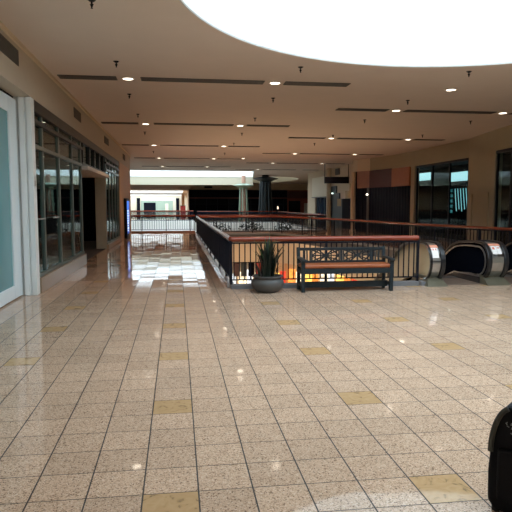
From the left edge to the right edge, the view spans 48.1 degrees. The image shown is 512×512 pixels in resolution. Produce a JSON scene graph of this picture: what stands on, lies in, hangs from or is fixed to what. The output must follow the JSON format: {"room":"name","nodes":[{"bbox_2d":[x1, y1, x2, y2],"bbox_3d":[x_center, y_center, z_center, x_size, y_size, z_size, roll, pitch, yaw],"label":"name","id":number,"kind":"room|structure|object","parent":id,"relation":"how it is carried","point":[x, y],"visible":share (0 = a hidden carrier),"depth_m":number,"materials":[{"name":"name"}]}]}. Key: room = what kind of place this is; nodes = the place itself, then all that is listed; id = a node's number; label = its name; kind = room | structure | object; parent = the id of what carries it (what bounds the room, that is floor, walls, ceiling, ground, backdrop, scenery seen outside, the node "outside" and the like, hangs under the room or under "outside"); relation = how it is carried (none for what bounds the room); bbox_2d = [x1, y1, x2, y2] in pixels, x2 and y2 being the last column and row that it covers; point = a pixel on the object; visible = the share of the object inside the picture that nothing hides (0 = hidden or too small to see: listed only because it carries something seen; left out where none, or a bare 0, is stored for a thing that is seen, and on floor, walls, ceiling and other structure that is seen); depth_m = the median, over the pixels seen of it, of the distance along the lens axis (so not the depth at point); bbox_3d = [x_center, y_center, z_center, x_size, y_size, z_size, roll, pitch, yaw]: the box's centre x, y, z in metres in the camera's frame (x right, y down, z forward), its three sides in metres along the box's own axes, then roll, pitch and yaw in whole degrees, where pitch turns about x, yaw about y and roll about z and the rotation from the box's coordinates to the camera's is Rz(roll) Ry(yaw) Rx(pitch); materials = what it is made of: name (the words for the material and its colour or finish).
{"room":"shopping mall","nodes":[
{"label":"shopping mall","id":0,"kind":"room"},
{"bbox_2d":[36,166,79,263],"bbox_3d":[-5.425,-1.080,15.219,1.400,2.600,0.100,-1,5,-8],"label":"wall","id":1,"kind":"structure","parent":0,"point":[49,171],"depth_m":15.19,"materials":[{"name":"glass"}]},
{"bbox_2d":[34,100,86,292],"bbox_3d":[-4.264,-1.262,12.686,0.140,3.420,5.180,-1,5,-8],"label":"window","id":2,"kind":"structure","parent":1,"relation":"in","point":[50,276],"depth_m":12.23,"materials":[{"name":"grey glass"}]},
{"bbox_2d":[34,115,100,159],"bbox_3d":[-7.918,-3.460,16.990,6.000,0.020,14.900,-1,5,-8],"label":"ceiling","id":3,"kind":"structure","parent":0,"point":[48,140],"depth_m":19.01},
{"bbox_2d":[39,241,103,270],"bbox_3d":[-7.947,0.028,17.302,5.940,0.008,14.900,-1,5,-8],"label":"floor","id":4,"kind":"structure","parent":0,"point":[90,249],"depth_m":19.65,"materials":[{"name":"tile"}]},
{"bbox_2d":[36,159,116,240],"bbox_3d":[-8.938,-2.702,24.520,6.000,4.150,0.100,-1,5,-8],"label":"wall","id":5,"kind":"structure","parent":0,"point":[88,184],"depth_m":24.77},
{"bbox_2d":[95,178,106,248],"bbox_3d":[-5.520,-1.514,20.447,0.360,2.520,0.280,-1,5,-8],"label":"pillar","id":6,"kind":"structure","parent":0,"point":[100,183],"depth_m":20.31,"materials":[{"name":"paint"}]},
{"bbox_2d":[119,162,130,239],"bbox_3d":[-9.299,-2.593,27.353,6.050,3.420,5.730,-1,5,-8],"label":"wall","id":7,"kind":"structure","parent":0,"point":[124,172],"depth_m":26.45,"materials":[{"name":"paint"}]},
{"bbox_2d":[104,153,121,248],"bbox_3d":[-5.633,-2.163,22.619,0.140,3.420,4.655,-1,5,-8],"label":"window","id":8,"kind":"structure","parent":7,"relation":"in","point":[115,166],"depth_m":22.46,"materials":[{"name":"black glass"}]},
{"bbox_2d":[130,185,190,195],"bbox_3d":[-18.415,-10.044,90.757,16.350,0.001,76.100,-1,5,-8],"label":"ceiling","id":9,"kind":"structure","parent":0,"point":[184,188],"depth_m":71.42,"materials":[{"name":"paint"}]},
{"bbox_2d":[131,195,180,195],"bbox_3d":[-21.789,-13.140,118.289,13.200,1.210,17.700,-1,5,-8],"label":"skylight","id":10,"kind":"object","parent":9,"relation":"attached to","point":[131,195],"visible":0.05,"depth_m":127.14,"materials":[{"name":"white"}]},
{"bbox_2d":[130,191,182,192],"bbox_3d":[-15.983,-10.215,86.060,9.900,1.210,18.000,-1,5,-8],"label":"skylight","id":11,"kind":"object","parent":9,"relation":"attached to","point":[130,191],"visible":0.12,"depth_m":95.03,"materials":[{"name":"white"}]},
{"bbox_2d":[187,189,189,209],"bbox_3d":[-11.821,-9.176,100.004,1.100,3.400,57.803,-1,5,-8],"label":"wall","id":12,"kind":"structure","parent":0,"point":[189,189],"depth_m":71.47,"materials":[{"name":"paint"}]},
{"bbox_2d":[190,184,307,189],"bbox_3d":[0.072,-7.070,72.647,17.200,4.150,0.200,-1,5,-8],"label":"wall","id":13,"kind":"structure","parent":0,"point":[256,186],"depth_m":72.38,"materials":[{"name":"beige paint"}]},
{"bbox_2d":[0,212,511,511],"bbox_3d":[-6.495,-4.210,64.095,32.600,0.001,135.000,-1,5,-8],"label":"floor","id":14,"kind":"structure","parent":0,"point":[139,380],"depth_m":4.88,"materials":[{"name":"tile"}]},
{"bbox_2d":[13,97,39,295],"bbox_3d":[-4.051,-1.018,10.004,0.390,3.420,0.226,-1,5,-8],"label":"wall pier","id":15,"kind":"object","parent":14,"relation":"on","point":[24,106],"visible":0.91,"depth_m":9.92,"materials":[{"name":"paint"}]},
{"bbox_2d":[124,198,129,238],"bbox_3d":[-6.119,-1.793,27.170,0.142,1.860,1.300,-1,5,-8],"label":"poster lightbox","id":16,"kind":"object","parent":14,"relation":"on","point":[126,200],"visible":0.99,"depth_m":26.59,"materials":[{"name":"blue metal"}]},
{"bbox_2d":[131,196,186,209],"bbox_3d":[-23.466,-11.659,127.364,16.300,3.400,0.800,-1,5,-8],"label":"store","id":17,"kind":"object","parent":14,"relation":"on","point":[137,202],"visible":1,"depth_m":127.44,"materials":[{"name":"grey"}]},
{"bbox_2d":[131,210,193,220],"bbox_3d":[-11.520,-3.871,54.919,10.995,0.984,0.200,-1,5,-8],"label":"railing","id":18,"kind":"object","parent":14,"relation":"on","point":[138,212],"visible":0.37,"depth_m":55.23,"materials":[{"name":"black metal"}]},
{"bbox_2d":[131,215,194,232],"bbox_3d":[-8.628,-1.785,31.933,10.445,0.984,0.200,-1,5,-8],"label":"railing","id":19,"kind":"object","parent":14,"relation":"on","point":[135,216],"visible":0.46,"depth_m":32.34,"materials":[{"name":"metal"}]},
{"bbox_2d":[181,195,184,205],"bbox_3d":[-14.096,-10.142,110.652,0.660,3.400,0.660,-1,5,-8],"label":"slim column","id":20,"kind":"structure","parent":14,"relation":"on","point":[182,196],"depth_m":110.39,"materials":[{"name":"paint"}]},
{"bbox_2d":[196,216,233,287],"bbox_3d":[-1.782,-0.734,20.343,0.120,0.984,19.085,-1,5,-8],"label":"railing","id":21,"kind":"object","parent":14,"relation":"on","point":[216,243],"visible":1,"depth_m":14.38,"materials":[{"name":"metal"}]},
{"bbox_2d":[131,221,314,231],"bbox_3d":[-6.492,-1.658,44.014,18.319,1.446,23.292,-1,5,-8],"label":"trim","id":22,"kind":"structure","parent":14,"relation":"attached to","point":[266,225],"depth_m":55.00,"materials":[{"name":"white paint"}]},
{"bbox_2d":[197,211,276,222],"bbox_3d":[-1.645,-3.401,49.736,6.945,0.984,0.200,-1,5,-8],"label":"railing","id":23,"kind":"object","parent":14,"relation":"on","point":[244,213],"visible":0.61,"depth_m":49.76,"materials":[{"name":"black metal"}]},
{"bbox_2d":[189,190,286,216],"bbox_3d":[-2.169,-6.623,72.099,12.400,3.360,0.250,-1,5,-8],"label":"shopfront","id":24,"kind":"object","parent":14,"relation":"on","point":[199,200],"visible":0.62,"depth_m":71.91,"materials":[{"name":"brown"}]},
{"bbox_2d":[233,176,253,221],"bbox_3d":[-1.129,-5.202,52.076,1.900,4.152,1.900,-1,5,-8],"label":"column","id":25,"kind":"structure","parent":14,"relation":"on","point":[243,186],"depth_m":51.87,"materials":[{"name":"paint"}]},
{"bbox_2d":[198,216,309,235],"bbox_3d":[0.169,-1.573,29.599,6.168,0.984,2.147,2,6,23],"label":"railing","id":26,"kind":"object","parent":14,"relation":"on","point":[202,217],"visible":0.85,"depth_m":29.91,"materials":[{"name":"black metal"}]},
{"bbox_2d":[197,215,324,231],"bbox_3d":[0.313,-1.897,33.155,7.495,0.984,0.200,-1,5,-8],"label":"railing","id":27,"kind":"object","parent":14,"relation":"on","point":[197,215],"visible":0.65,"depth_m":33.24,"materials":[{"name":"black metal"}]},
{"bbox_2d":[253,175,277,219],"bbox_3d":[0.840,-5.134,51.340,2.320,4.155,2.320,-1,5,-8],"label":"column","id":28,"kind":"structure","parent":14,"relation":"on","point":[265,195],"depth_m":50.89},
{"bbox_2d":[251,235,284,292],"bbox_3d":[0.213,0.106,10.455,0.609,1.098,0.615,-4,6,-34],"label":"potted plant","id":29,"kind":"object","parent":14,"relation":"on","point":[269,281],"visible":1,"depth_m":10.33,"materials":[{"name":"green plant"}]},
{"bbox_2d":[287,190,307,216],"bbox_3d":[6.198,-6.730,73.274,4.500,3.360,0.190,-1,5,-8],"label":"shopfront","id":30,"kind":"object","parent":14,"relation":"on","point":[297,200],"visible":0.54,"depth_m":73.09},
{"bbox_2d":[304,203,307,212],"bbox_3d":[6.652,-6.103,73.337,1.000,1.300,0.080,-1,5,-8],"label":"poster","id":31,"kind":"object","parent":30,"relation":"attached to","point":[305,204],"depth_m":73.25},
{"bbox_2d":[277,211,326,230],"bbox_3d":[3.028,-2.697,41.981,0.200,0.984,16.345,-1,5,-8],"label":"railing","id":32,"kind":"object","parent":14,"relation":"on","point":[279,212],"visible":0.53,"depth_m":40.68,"materials":[{"name":"black metal"}]},
{"bbox_2d":[229,234,394,258],"bbox_3d":[2.152,-0.115,20.986,8.188,0.356,19.383,-1,5,-8],"label":"trim","id":33,"kind":"structure","parent":14,"relation":"attached to","point":[246,235],"depth_m":26.01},
{"bbox_2d":[312,176,326,224],"bbox_3d":[4.935,-4.236,44.131,0.220,3.660,4.740,-1,5,-8],"label":"wall","id":34,"kind":"structure","parent":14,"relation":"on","point":[318,185],"depth_m":44.26,"materials":[{"name":"beige paint"}]},
{"bbox_2d":[230,235,419,288],"bbox_3d":[1.363,0.107,11.083,3.745,0.984,0.200,-1,5,-8],"label":"railing","id":35,"kind":"object","parent":14,"relation":"on","point":[281,239],"visible":0.76,"depth_m":11.03,"materials":[{"name":"black metal"}]},
{"bbox_2d":[326,168,330,225],"bbox_3d":[5.211,-4.205,41.081,0.400,4.150,0.400,-1,5,-8],"label":"slim column","id":36,"kind":"structure","parent":14,"relation":"on","point":[328,185],"depth_m":40.97,"materials":[{"name":"beige paint"}]},
{"bbox_2d":[331,183,350,228],"bbox_3d":[5.803,-3.452,38.038,0.170,3.200,7.500,-1,5,-8],"label":"shopfront","id":37,"kind":"object","parent":14,"relation":"on","point":[340,208],"visible":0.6,"depth_m":38.76,"materials":[{"name":"grey"}]},
{"bbox_2d":[296,246,394,292],"bbox_3d":[1.649,0.240,10.663,1.745,0.793,0.553,-1,5,-8],"label":"garden bench","id":38,"kind":"object","parent":14,"relation":"on","point":[340,266],"visible":1,"depth_m":10.67,"materials":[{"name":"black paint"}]},
{"bbox_2d":[298,262,389,268],"bbox_3d":[1.653,0.170,10.629,1.700,0.070,0.385,-1,5,-8],"label":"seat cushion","id":39,"kind":"object","parent":38,"relation":"on","point":[301,265],"depth_m":10.50,"materials":[{"name":"wood"}]},
{"bbox_2d":[350,172,355,231],"bbox_3d":[5.635,-3.131,33.281,0.340,3.420,0.340,-1,5,-8],"label":"slim column","id":40,"kind":"structure","parent":14,"relation":"on","point":[353,174],"depth_m":33.16,"materials":[{"name":"beige paint"}]},
{"bbox_2d":[355,166,410,234],"bbox_3d":[6.680,-2.954,31.113,0.425,3.460,6.008,-2,5,-19],"label":"shopfront","id":41,"kind":"object","parent":14,"relation":"on","point":[383,194],"visible":0.8,"depth_m":30.83,"materials":[{"name":"brown"}]},
{"bbox_2d":[355,188,356,228],"bbox_3d":[5.791,-2.697,33.591,0.060,2.500,0.808,-1,5,-9],"label":"shutter","id":42,"kind":"object","parent":41,"relation":"hanging from","point":[356,188],"depth_m":33.22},
{"bbox_2d":[356,188,365,231],"bbox_3d":[6.125,-2.624,32.793,0.060,2.500,0.993,-3,6,-33],"label":"shutter","id":43,"kind":"object","parent":41,"relation":"hanging from","point":[360,192],"depth_m":32.86,"materials":[{"name":"metal"}]},
{"bbox_2d":[368,187,390,233],"bbox_3d":[6.774,-2.491,31.320,0.060,2.500,2.244,-2,5,-19],"label":"shutter","id":44,"kind":"object","parent":41,"relation":"hanging from","point":[379,198],"depth_m":31.28,"materials":[{"name":"metal"}]},
{"bbox_2d":[390,186,410,234],"bbox_3d":[7.382,-2.307,29.290,0.060,2.500,2.010,-1,5,-13],"label":"shutter","id":45,"kind":"object","parent":41,"relation":"hanging from","point":[399,195],"depth_m":29.23,"materials":[{"name":"metal"}]},
{"bbox_2d":[311,217,511,250],"bbox_3d":[4.814,-0.731,20.315,0.481,0.984,14.834,-2,5,-18],"label":"railing","id":46,"kind":"object","parent":14,"relation":"on","point":[478,228],"visible":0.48,"depth_m":19.57,"materials":[{"name":"black metal"}]},
{"bbox_2d":[419,280,425,285],"bbox_3d":[3.280,0.533,11.386,0.090,0.080,0.240,-1,5,-8],"label":"trim","id":47,"kind":"structure","parent":14,"relation":"on","point":[422,283],"depth_m":11.28,"materials":[{"name":"grey stone"}]},
{"bbox_2d":[466,151,502,240],"bbox_3d":[8.422,-2.039,21.248,0.250,3.420,2.903,0,5,3],"label":"wall pier","id":48,"kind":"object","parent":14,"relation":"on","point":[482,168],"visible":0.57,"depth_m":20.85,"materials":[{"name":"beige paint"}]},
{"bbox_2d":[470,192,488,239],"bbox_3d":[8.276,-1.504,21.275,0.039,1.700,1.854,0,5,3],"label":"trim","id":49,"kind":"structure","parent":48,"relation":"attached to","point":[479,192],"depth_m":20.58,"materials":[{"name":"beige paint"}]},
{"bbox_2d":[488,402,511,511],"bbox_3d":[1.468,1.017,2.916,0.486,0.648,0.285,4,7,40],"label":"trash can","id":50,"kind":"object","parent":14,"relation":"on","point":[500,437],"visible":1,"depth_m":2.93,"materials":[{"name":"black plastic"}]},
{"bbox_2d":[0,0,511,183],"bbox_3d":[-2.442,-5.675,34.318,32.600,0.001,75.400,-1,5,-8],"label":"ceiling","id":51,"kind":"structure","parent":0,"point":[148,38],"depth_m":13.16,"materials":[{"name":"paint"}]},
{"bbox_2d":[57,75,117,79],"bbox_3d":[-3.393,-3.603,11.570,1.140,0.014,0.320,-1,5,-8],"label":"ceiling air slot","id":52,"kind":"object","parent":51,"relation":"attached to","point":[87,77],"visible":1,"depth_m":11.57,"materials":[{"name":"metal"}]},
{"bbox_2d":[88,0,95,8],"bbox_3d":[-2.062,-3.160,7.192,0.110,0.105,0.110,-1,5,-8],"label":"sprinkler","id":53,"kind":"object","parent":51,"relation":"attached to","point":[91,1],"visible":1,"depth_m":7.19,"materials":[{"name":"black metal"}]},
{"bbox_2d":[101,122,138,123],"bbox_3d":[-4.291,-4.194,18.082,1.140,0.014,0.320,-1,5,-8],"label":"ceiling air slot","id":54,"kind":"object","parent":51,"relation":"attached to","point":[101,122],"visible":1,"depth_m":18.07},
{"bbox_2d":[121,77,134,79],"bbox_3d":[-2.611,-3.612,11.677,0.270,0.016,0.270,-1,5,-8],"label":"recessed light","id":55,"kind":"object","parent":51,"relation":"in","point":[122,78],"visible":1,"depth_m":11.64,"materials":[{"name":"white paint"}]},
{"bbox_2d":[122,144,148,145],"bbox_3d":[-5.216,-4.803,24.791,1.140,0.014,0.320,-1,5,-8],"label":"ceiling air slot","id":56,"kind":"object","parent":51,"relation":"attached to","point":[122,144],"visible":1,"depth_m":24.65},
{"bbox_2d":[166,166,202,166],"bbox_3d":[-4.849,-6.103,39.116,2.540,0.014,0.320,-1,5,-8],"label":"ceiling air slot","id":57,"kind":"object","parent":51,"relation":"attached to","point":[166,166],"visible":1,"depth_m":39.00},
{"bbox_2d":[164,158,209,158],"bbox_3d":[-3.884,-5.468,32.111,2.540,0.014,0.320,-1,5,-8],"label":"ceiling air slot","id":58,"kind":"object","parent":51,"relation":"attached to","point":[164,158],"visible":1,"depth_m":32.13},
{"bbox_2d":[160,145,217,146],"bbox_3d":[-2.918,-4.832,25.106,2.540,0.014,0.320,-1,5,-8],"label":"ceiling air slot","id":59,"kind":"object","parent":51,"relation":"attached to","point":[160,145],"visible":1,"depth_m":25.01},
{"bbox_2d":[130,176,252,184],"bbox_3d":[-10.817,-7.037,53.371,21.200,0.770,0.280,-1,5,-8],"label":"trim","id":60,"kind":"structure","parent":51,"relation":"attached to","point":[134,180],"depth_m":53.84,"materials":[{"name":"paint"}]},
{"bbox_2d":[130,170,253,176],"bbox_3d":[-6.875,-7.359,48.503,14.700,0.810,10.300,-1,5,-8],"label":"skylight","id":61,"kind":"object","parent":51,"relation":"attached to","point":[138,173],"visible":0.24,"depth_m":53.71,"materials":[{"name":"white"}]},
{"bbox_2d":[154,123,233,125],"bbox_3d":[-1.993,-4.223,18.396,2.540,0.014,0.320,-1,5,-8],"label":"ceiling air slot","id":62,"kind":"object","parent":51,"relation":"attached to","point":[154,123],"visible":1,"depth_m":18.39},
{"bbox_2d":[140,77,264,84],"bbox_3d":[-1.095,-3.632,11.884,2.540,0.014,0.320,-1,5,-8],"label":"ceiling air slot","id":63,"kind":"object","parent":51,"relation":"attached to","point":[156,79],"visible":1,"depth_m":11.86,"materials":[{"name":"metal"}]},
{"bbox_2d":[228,146,259,146],"bbox_3d":[-0.530,-4.861,25.432,1.400,0.014,0.320,-1,5,-8],"label":"ceiling air slot","id":64,"kind":"object","parent":51,"relation":"attached to","point":[228,146],"visible":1,"depth_m":25.43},
{"bbox_2d":[247,125,289,126],"bbox_3d":[0.395,-4.253,18.723,1.400,0.014,0.320,-1,5,-8],"label":"ceiling air slot","id":65,"kind":"object","parent":51,"relation":"attached to","point":[247,125],"visible":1,"depth_m":18.66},
{"bbox_2d":[269,81,280,84],"bbox_3d":[0.401,-3.650,12.089,0.270,0.016,0.270,-1,5,-8],"label":"recessed light","id":66,"kind":"object","parent":51,"relation":"in","point":[272,82],"visible":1,"depth_m":12.03,"materials":[{"name":"beige"}]},
{"bbox_2d":[253,177,297,182],"bbox_3d":[1.213,-8.418,61.229,6.000,0.600,15.000,-1,5,-8],"label":"skylight","id":67,"kind":"object","parent":51,"relation":"attached to","point":[280,179],"visible":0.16,"depth_m":65.86,"materials":[{"name":"white"}]},
{"bbox_2d":[280,163,317,163],"bbox_3d":[2.604,-5.822,36.014,2.620,0.014,0.320,-1,5,-8],"label":"ceiling air slot","id":68,"kind":"object","parent":51,"relation":"attached to","point":[280,163],"visible":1,"depth_m":36.09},
{"bbox_2d":[289,137,324,138],"bbox_3d":[1.971,-4.564,22.155,1.420,0.014,0.320,-1,5,-8],"label":"ceiling air slot","id":69,"kind":"object","parent":51,"relation":"attached to","point":[289,137],"visible":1,"depth_m":22.05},
{"bbox_2d":[283,81,350,86],"bbox_3d":[1.293,-3.662,12.211,1.400,0.014,0.320,-1,5,-8],"label":"ceiling air slot","id":70,"kind":"object","parent":51,"relation":"attached to","point":[286,82],"visible":1,"depth_m":12.23,"materials":[{"name":"metal"}]},
{"bbox_2d":[300,153,349,154],"bbox_3d":[3.529,-5.213,29.305,2.620,0.014,0.320,-1,5,-8],"label":"ceiling air slot","id":71,"kind":"object","parent":51,"relation":"attached to","point":[300,153],"visible":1,"depth_m":29.49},
{"bbox_2d":[324,164,348,182],"bbox_3d":[5.168,-5.275,36.721,1.604,1.230,0.180,-1,5,-8],"label":"sign","id":72,"kind":"object","parent":51,"relation":"hanging from","point":[326,179],"visible":1,"depth_m":36.67,"materials":[{"name":"black metal"}]},
{"bbox_2d":[179,0,511,66],"bbox_3d":[3.136,-3.691,6.483,8.320,1.120,8.320,-1,5,-8],"label":"skylight","id":73,"kind":"object","parent":51,"relation":"attached to","point":[221,15],"visible":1,"depth_m":10.32,"materials":[{"name":"white"}]},
{"bbox_2d":[335,108,389,111],"bbox_3d":[2.882,-3.964,15.545,1.420,0.014,0.320,-1,5,-8],"label":"ceiling air slot","id":74,"kind":"object","parent":51,"relation":"attached to","point":[338,109],"visible":1,"depth_m":15.50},
{"bbox_2d":[337,138,401,139],"bbox_3d":[4.467,-4.595,22.497,2.620,0.014,0.320,-1,5,-8],"label":"ceiling air slot","id":75,"kind":"object","parent":51,"relation":"attached to","point":[337,138],"visible":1,"depth_m":22.38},
{"bbox_2d":[414,139,443,140],"bbox_3d":[6.895,-4.625,22.828,1.240,0.014,0.320,-1,5,-8],"label":"ceiling air slot","id":76,"kind":"object","parent":51,"relation":"attached to","point":[414,139],"visible":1,"depth_m":22.71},
{"bbox_2d":[403,110,495,113],"bbox_3d":[5.379,-3.995,15.886,2.620,0.014,0.320,-1,5,-8],"label":"ceiling air slot","id":77,"kind":"object","parent":51,"relation":"attached to","point":[423,111],"visible":1,"depth_m":15.84,"materials":[{"name":"metal"}]},
{"bbox_2d":[445,88,456,90],"bbox_3d":[4.359,-3.715,12.811,0.270,0.016,0.270,-1,5,-8],"label":"recessed light","id":78,"kind":"object","parent":51,"relation":"in","point":[449,89],"visible":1,"depth_m":12.76,"materials":[{"name":"beige"}]},
{"bbox_2d":[308,164,352,214],"bbox_3d":[5.494,-4.245,41.522,0.160,4.150,14.800,-1,5,-8],"label":"wall","id":79,"kind":"structure","parent":0,"point":[341,187],"depth_m":40.17,"materials":[{"name":"beige paint"}]},
{"bbox_2d":[335,168,339,174],"bbox_3d":[5.620,-5.820,39.572,0.040,0.440,1.100,-1,5,-8],"label":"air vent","id":80,"kind":"object","parent":79,"relation":"in","point":[337,171],"visible":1,"depth_m":39.47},
{"bbox_2d":[409,166,419,234],"bbox_3d":[7.742,-2.651,27.996,0.250,3.420,0.400,-1,5,-11],"label":"wall","id":81,"kind":"structure","parent":0,"point":[413,168],"depth_m":27.86,"materials":[{"name":"beige paint"}]},
{"bbox_2d":[353,125,511,171],"bbox_3d":[7.946,-4.021,20.135,1.830,0.730,32.346,-1,5,-6],"label":"wall","id":82,"kind":"structure","parent":0,"point":[500,138],"depth_m":24.49,"materials":[{"name":"beige paint"}]},
{"bbox_2d":[415,158,468,241],"bbox_3d":[8.092,-2.397,25.198,0.080,3.420,5.050,-1,5,-8],"label":"window","id":83,"kind":"structure","parent":82,"relation":"in","point":[463,159],"depth_m":25.80,"materials":[{"name":"black metal"}]},
{"bbox_2d":[494,148,511,242],"bbox_3d":[8.345,-1.648,16.938,0.080,3.420,5.776,0,5,-1],"label":"window","id":84,"kind":"structure","parent":82,"relation":"in","point":[498,152],"depth_m":19.55,"materials":[{"name":"black metal"}]},
{"bbox_2d":[418,230,465,239],"bbox_3d":[9.723,-0.652,24.795,3.000,0.008,20.400,-1,5,-8],"label":"floor","id":85,"kind":"structure","parent":0,"point":[439,236],"depth_m":29.00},
{"bbox_2d":[450,185,466,216],"bbox_3d":[9.891,-2.197,28.023,0.075,2.490,2.200,-1,5,-8],"label":"display","id":86,"kind":"object","parent":85,"relation":"on","point":[458,198],"visible":0.66,"depth_m":27.92,"materials":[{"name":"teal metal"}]},
{"bbox_2d":[418,164,467,234],"bbox_3d":[11.252,-2.734,24.868,0.100,4.150,20.500,-1,5,-8],"label":"wall","id":87,"kind":"structure","parent":0,"point":[441,175],"depth_m":31.98,"materials":[{"name":"glass"}]},
{"bbox_2d":[419,172,430,180],"bbox_3d":[9.918,-4.672,33.782,0.080,0.440,1.600,-1,5,-8],"label":"window","id":88,"kind":"structure","parent":87,"relation":"in","point":[422,176],"depth_m":33.64,"materials":[{"name":"teal"}]},
{"bbox_2d":[451,171,467,181],"bbox_3d":[10.575,-4.056,29.038,0.080,0.470,2.750,-1,5,-8],"label":"window","id":89,"kind":"structure","parent":87,"relation":"in","point":[455,176],"depth_m":29.48,"materials":[{"name":"teal"}]},
{"bbox_2d":[420,161,467,170],"bbox_3d":[9.791,-4.244,24.529,2.850,0.020,20.500,-1,5,-8],"label":"ceiling","id":90,"kind":"structure","parent":0,"point":[462,162],"depth_m":29.89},
{"bbox_2d":[442,277,511,284],"bbox_3d":[4.722,0.516,11.948,2.260,0.008,1.000,-1,5,-8],"label":"floor","id":91,"kind":"structure","parent":0,"point":[449,281],"depth_m":11.80,"materials":[{"name":"metal"}]},
{"bbox_2d":[500,151,511,244],"bbox_3d":[10.066,-2.418,21.388,3.200,4.150,0.100,-1,5,-8],"label":"wall","id":92,"kind":"structure","parent":0,"point":[506,166],"depth_m":21.24,"materials":[{"name":"glass"}]},
{"label":"ceiling","id":93,"kind":"structure","parent":0,"visible":0},
{"bbox_2d":[232,243,387,280],"bbox_3d":[2.152,0.605,21.051,8.188,1.090,19.384,-1,5,-8],"label":"trim","id":94,"kind":"structure","parent":93,"relation":"attached to","point":[236,246],"depth_m":29.45,"materials":[{"name":"beige paint"}]},
{"bbox_3d":[-1.938,3.794,31.497,32.600,0.050,62.000,-1,5,-8],"label":"floor","id":95,"kind":"structure","parent":0,"visible":0},
{"bbox_2d":[214,222,230,230],"bbox_3d":[-2.397,0.353,39.236,1.734,5.404,1.795,-1,5,-8],"label":"indoor tree","id":96,"kind":"object","parent":95,"relation":"on","point":[222,224],"visible":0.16,"depth_m":38.88,"materials":[{"name":"green plant"}]},
{"bbox_2d":[234,262,238,283],"bbox_3d":[-1.087,2.038,31.759,0.400,3.400,0.160,-1,5,-8],"label":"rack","id":97,"kind":"object","parent":95,"relation":"on","point":[236,264],"visible":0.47,"depth_m":31.57,"materials":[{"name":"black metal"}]},
{"bbox_2d":[240,262,246,275],"bbox_3d":[-0.671,2.033,31.815,0.400,3.400,0.160,-1,5,-8],"label":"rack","id":98,"kind":"object","parent":95,"relation":"on","point":[242,263],"visible":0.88,"depth_m":31.62,"materials":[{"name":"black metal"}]},
{"bbox_2d":[238,220,263,229],"bbox_3d":[-0.351,0.100,41.493,1.969,5.501,1.935,-1,5,-8],"label":"indoor tree","id":99,"kind":"object","parent":95,"relation":"on","point":[256,224],"visible":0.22,"depth_m":41.15,"materials":[{"name":"green plant"}]},
{"bbox_2d":[248,262,254,280],"bbox_3d":[-0.255,2.028,31.872,0.400,3.400,0.160,-1,5,-8],"label":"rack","id":100,"kind":"object","parent":95,"relation":"on","point":[252,263],"visible":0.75,"depth_m":31.69,"materials":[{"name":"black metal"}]},
{"bbox_2d":[273,222,294,229],"bbox_3d":[1.932,0.234,39.848,1.692,5.532,1.671,-1,5,-8],"label":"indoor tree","id":101,"kind":"object","parent":95,"relation":"on","point":[290,226],"visible":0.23,"depth_m":39.47,"materials":[{"name":"green plant"}]},
{"bbox_2d":[232,262,357,283],"bbox_3d":[4.594,1.849,33.006,18.000,3.550,0.450,-1,5,-8],"label":"shopfront","id":102,"kind":"object","parent":95,"relation":"on","point":[280,264],"visible":0.03,"depth_m":32.47,"materials":[{"name":"beige paint"}]},
{"bbox_2d":[374,240,498,286],"bbox_3d":[3.371,2.211,16.421,1.475,5.876,10.190,-1,5,-8],"label":"escalator","id":103,"kind":"object","parent":95,"relation":"on","point":[477,261],"visible":0.41,"depth_m":11.73,"materials":[{"name":"metal"}]},
{"bbox_2d":[478,240,511,284],"bbox_3d":[4.859,2.192,16.624,1.522,5.876,10.190,-1,5,-8],"label":"escalator","id":104,"kind":"object","parent":95,"relation":"on","point":[504,269],"visible":0.2,"depth_m":11.41,"materials":[{"name":"metal"}]},
{"bbox_3d":[-6.515,-1.299,17.633,0.100,2.600,5.200,-1,5,-8],"label":"wall","id":105,"kind":"structure","parent":0,"visible":0},
{"bbox_2d":[36,165,108,177],"bbox_3d":[-5.660,-2.579,17.685,1.640,0.100,4.900,-1,5,-8],"label":"trim","id":106,"kind":"structure","parent":105,"relation":"attached to","point":[87,172],"depth_m":17.70,"materials":[{"name":"white paint"}]},
{"bbox_2d":[81,135,105,172],"bbox_3d":[-4.986,-3.029,17.661,0.100,0.800,5.150,-1,5,-8],"label":"window","id":107,"kind":"structure","parent":105,"relation":"in","point":[87,143],"depth_m":17.35,"materials":[{"name":"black glass"}]},
{"bbox_3d":[-3.279,-0.422,3.270,0.100,3.450,13.420,-1,5,-8],"label":"wall","id":108,"kind":"structure","parent":0,"visible":0},
{"bbox_2d":[0,33,18,65],"bbox_3d":[-3.569,-2.996,7.790,0.012,0.240,2.480,-1,5,-8],"label":"air vent","id":109,"kind":"object","parent":108,"relation":"attached to","point":[6,47],"visible":1,"depth_m":8.52,"materials":[{"name":"metal"}]},
{"bbox_2d":[0,88,21,306],"bbox_3d":[-3.788,-0.840,7.875,0.149,3.450,4.120,-1,5,-8],"label":"door","id":110,"kind":"structure","parent":108,"relation":"in","point":[10,246],"depth_m":9.34,"materials":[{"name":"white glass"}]},
{"bbox_2d":[0,28,129,168],"bbox_3d":[-4.554,-3.413,13.429,0.400,0.730,34.350,-1,5,-8],"label":"wall","id":111,"kind":"structure","parent":108,"relation":"attached to","point":[27,79],"depth_m":10.96,"materials":[{"name":"paint"}]},
{"bbox_2d":[0,21,130,156],"bbox_3d":[-4.346,-3.743,13.428,0.060,0.068,34.350,-1,5,-8],"label":"trim","id":112,"kind":"structure","parent":108,"relation":"attached to","point":[3,27],"depth_m":11.07,"materials":[{"name":"beige paint"}]},
{"bbox_2d":[74,107,80,122],"bbox_3d":[-4.475,-3.533,14.367,0.012,0.240,1.000,-1,5,-8],"label":"air vent","id":113,"kind":"object","parent":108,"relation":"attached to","point":[77,114],"visible":1,"depth_m":14.34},
{"bbox_2d":[104,136,108,145],"bbox_3d":[-5.292,-4.070,20.287,0.012,0.240,1.200,-1,5,-8],"label":"air vent","id":114,"kind":"object","parent":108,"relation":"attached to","point":[106,140],"visible":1,"depth_m":20.25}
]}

